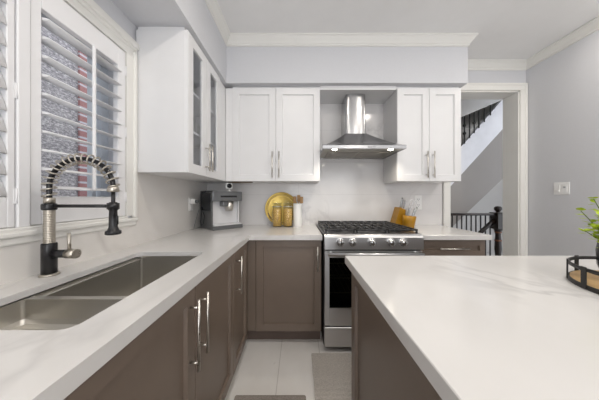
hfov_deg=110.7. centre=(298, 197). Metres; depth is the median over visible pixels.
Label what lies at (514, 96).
trim
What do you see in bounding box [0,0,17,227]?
plantation shutter
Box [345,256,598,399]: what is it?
island countertop
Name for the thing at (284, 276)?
base cabinet
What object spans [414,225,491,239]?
countertop
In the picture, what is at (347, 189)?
tiled wall
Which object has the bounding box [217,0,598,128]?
ceiling
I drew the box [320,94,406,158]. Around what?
range hood
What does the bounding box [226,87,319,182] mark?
upper cabinet
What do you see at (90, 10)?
trim
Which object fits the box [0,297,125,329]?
basin
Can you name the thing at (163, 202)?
tiled wall
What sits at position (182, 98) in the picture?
upper cabinet
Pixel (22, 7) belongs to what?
trim
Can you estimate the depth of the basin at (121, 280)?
1.01 m
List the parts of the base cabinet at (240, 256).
handle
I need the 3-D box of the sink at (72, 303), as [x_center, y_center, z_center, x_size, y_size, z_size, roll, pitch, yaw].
[-0.694,0.437,0.803,0.388,0.228,0.710,0,0,0]
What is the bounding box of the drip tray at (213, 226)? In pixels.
[207,222,242,230]
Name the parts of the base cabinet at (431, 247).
handle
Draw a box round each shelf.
[193,92,214,116]
[193,131,214,146]
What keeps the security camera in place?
on the coffee machine
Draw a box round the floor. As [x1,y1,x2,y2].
[225,253,502,399]
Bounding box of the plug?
[191,199,199,226]
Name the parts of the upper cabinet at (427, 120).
door, handle, handle, door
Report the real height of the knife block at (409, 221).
0.129 m
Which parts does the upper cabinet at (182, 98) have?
door, handle, handle, door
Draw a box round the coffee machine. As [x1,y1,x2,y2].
[200,191,242,230]
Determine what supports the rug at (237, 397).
on the floor
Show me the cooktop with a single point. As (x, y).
(321, 229)
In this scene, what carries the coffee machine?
on the countertop at (34, 364)
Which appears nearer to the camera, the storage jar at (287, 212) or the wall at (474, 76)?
the storage jar at (287, 212)
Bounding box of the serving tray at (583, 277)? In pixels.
[566,255,598,294]
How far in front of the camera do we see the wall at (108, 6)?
1.23 m
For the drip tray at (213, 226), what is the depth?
1.98 m
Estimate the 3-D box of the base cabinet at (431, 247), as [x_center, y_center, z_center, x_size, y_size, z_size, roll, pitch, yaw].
[1.260,0.776,1.984,0.551,0.874,0.648,0,0,0]
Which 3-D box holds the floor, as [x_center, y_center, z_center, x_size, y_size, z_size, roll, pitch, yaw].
[1.985,1.238,0.600,6.430,0.050,8.200,0,0,0]
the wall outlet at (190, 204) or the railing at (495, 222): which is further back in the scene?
the railing at (495, 222)
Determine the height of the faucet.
0.471 m
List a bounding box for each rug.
[234,395,305,399]
[311,353,351,399]
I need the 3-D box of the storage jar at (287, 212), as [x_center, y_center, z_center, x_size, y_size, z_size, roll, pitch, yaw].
[-0.111,0.160,2.155,0.102,0.276,0.102,0,0,0]
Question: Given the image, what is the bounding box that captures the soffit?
[111,0,467,87]
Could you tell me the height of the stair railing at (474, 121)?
0.654 m
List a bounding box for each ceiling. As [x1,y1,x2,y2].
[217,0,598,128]
[461,100,500,116]
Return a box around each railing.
[451,206,502,255]
[463,105,490,143]
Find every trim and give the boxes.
[0,0,138,246]
[14,0,29,227]
[205,0,598,69]
[442,83,527,255]
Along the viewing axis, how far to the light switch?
1.99 m
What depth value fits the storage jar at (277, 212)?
2.12 m
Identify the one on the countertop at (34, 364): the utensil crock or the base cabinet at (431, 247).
the utensil crock
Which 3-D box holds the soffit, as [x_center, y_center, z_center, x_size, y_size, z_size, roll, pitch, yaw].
[0.285,-1.302,-0.540,2.630,0.430,5.720,0,0,0]
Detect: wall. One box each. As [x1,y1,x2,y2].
[0,173,206,284]
[19,0,137,299]
[207,104,441,224]
[316,70,525,225]
[453,129,502,252]
[526,30,598,255]
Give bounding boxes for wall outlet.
[189,198,192,210]
[414,196,421,208]
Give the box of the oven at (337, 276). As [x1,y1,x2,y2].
[324,250,424,325]
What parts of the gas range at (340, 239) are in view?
storage drawer, control panel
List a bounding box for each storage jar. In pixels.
[272,206,281,225]
[283,206,292,225]
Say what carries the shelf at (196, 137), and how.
attached to the upper cabinet at (182, 98)
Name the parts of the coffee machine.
water tank, panel, spout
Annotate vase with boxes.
[595,242,598,267]
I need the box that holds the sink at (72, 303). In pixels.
[0,256,196,329]
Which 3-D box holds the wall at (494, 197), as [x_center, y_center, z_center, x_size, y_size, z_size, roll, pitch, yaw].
[3.200,-0.152,4.600,4.000,2.730,0.100,0,0,0]
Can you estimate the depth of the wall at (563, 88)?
1.98 m
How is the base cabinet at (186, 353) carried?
on the floor
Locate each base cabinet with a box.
[64,255,232,399]
[233,243,246,374]
[247,240,320,338]
[421,240,484,255]
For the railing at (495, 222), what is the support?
on the floor
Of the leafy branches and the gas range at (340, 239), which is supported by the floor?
the gas range at (340, 239)
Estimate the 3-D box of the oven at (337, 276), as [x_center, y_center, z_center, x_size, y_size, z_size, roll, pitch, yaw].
[0.588,0.708,1.841,0.766,0.586,0.566,0,0,0]
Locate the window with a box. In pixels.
[41,13,107,196]
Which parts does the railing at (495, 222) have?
handrail, descending handrail, newel post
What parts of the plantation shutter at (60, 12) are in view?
tilt rod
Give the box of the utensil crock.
[293,203,301,226]
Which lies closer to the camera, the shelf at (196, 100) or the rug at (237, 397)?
the rug at (237, 397)
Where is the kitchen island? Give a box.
[352,274,441,399]
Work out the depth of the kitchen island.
0.71 m
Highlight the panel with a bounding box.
[320,86,395,103]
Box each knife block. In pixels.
[390,207,405,224]
[403,215,415,227]
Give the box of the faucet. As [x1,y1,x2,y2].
[38,153,121,277]
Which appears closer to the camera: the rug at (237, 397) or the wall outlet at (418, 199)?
the rug at (237, 397)
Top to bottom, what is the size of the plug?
0.281 m
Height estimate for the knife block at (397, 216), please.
0.202 m
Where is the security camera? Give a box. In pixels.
[226,183,231,190]
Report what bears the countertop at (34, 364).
on the base cabinet at (186, 353)
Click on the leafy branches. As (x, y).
(594, 226)
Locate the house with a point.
(48, 142)
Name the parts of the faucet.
plate, lever handle, support arm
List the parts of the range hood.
underside panel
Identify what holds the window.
in the wall at (108, 6)
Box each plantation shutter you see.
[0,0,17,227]
[30,0,126,224]
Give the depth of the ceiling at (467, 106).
2.95 m
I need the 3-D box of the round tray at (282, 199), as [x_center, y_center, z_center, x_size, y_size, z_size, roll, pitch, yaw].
[-0.186,0.113,2.262,0.360,0.356,0.069,0,0,0]
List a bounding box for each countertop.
[0,225,321,399]
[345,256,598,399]
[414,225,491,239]
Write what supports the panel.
attached to the upper cabinet at (273, 133)
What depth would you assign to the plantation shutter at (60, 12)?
0.94 m
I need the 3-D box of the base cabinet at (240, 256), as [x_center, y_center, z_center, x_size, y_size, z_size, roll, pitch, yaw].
[-0.701,0.776,1.543,0.656,0.874,0.464,0,0,0]
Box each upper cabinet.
[136,27,232,182]
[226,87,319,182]
[384,87,460,182]
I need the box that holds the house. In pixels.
[41,25,86,196]
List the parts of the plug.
plug cord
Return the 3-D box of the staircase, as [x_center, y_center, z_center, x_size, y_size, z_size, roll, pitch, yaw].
[2.850,-0.447,3.850,1.900,2.825,1.300,0,0,0]
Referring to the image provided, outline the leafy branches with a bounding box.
[576,197,598,247]
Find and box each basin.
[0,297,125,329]
[31,256,196,297]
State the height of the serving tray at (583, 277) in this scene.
0.073 m
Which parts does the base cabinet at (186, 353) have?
door, handle, handle, door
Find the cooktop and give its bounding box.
[317,224,421,234]
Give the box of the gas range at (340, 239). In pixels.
[317,221,424,346]
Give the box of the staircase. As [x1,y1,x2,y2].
[451,100,502,225]
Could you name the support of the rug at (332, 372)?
on the floor
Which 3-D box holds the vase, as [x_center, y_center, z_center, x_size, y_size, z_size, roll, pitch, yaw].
[1.130,0.202,0.720,0.112,0.158,0.112,0,0,0]
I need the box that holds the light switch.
[554,182,569,194]
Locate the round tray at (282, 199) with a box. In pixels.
[265,192,296,224]
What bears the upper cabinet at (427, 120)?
attached to the tiled wall at (347, 189)
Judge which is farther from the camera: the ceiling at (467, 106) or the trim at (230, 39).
the ceiling at (467, 106)

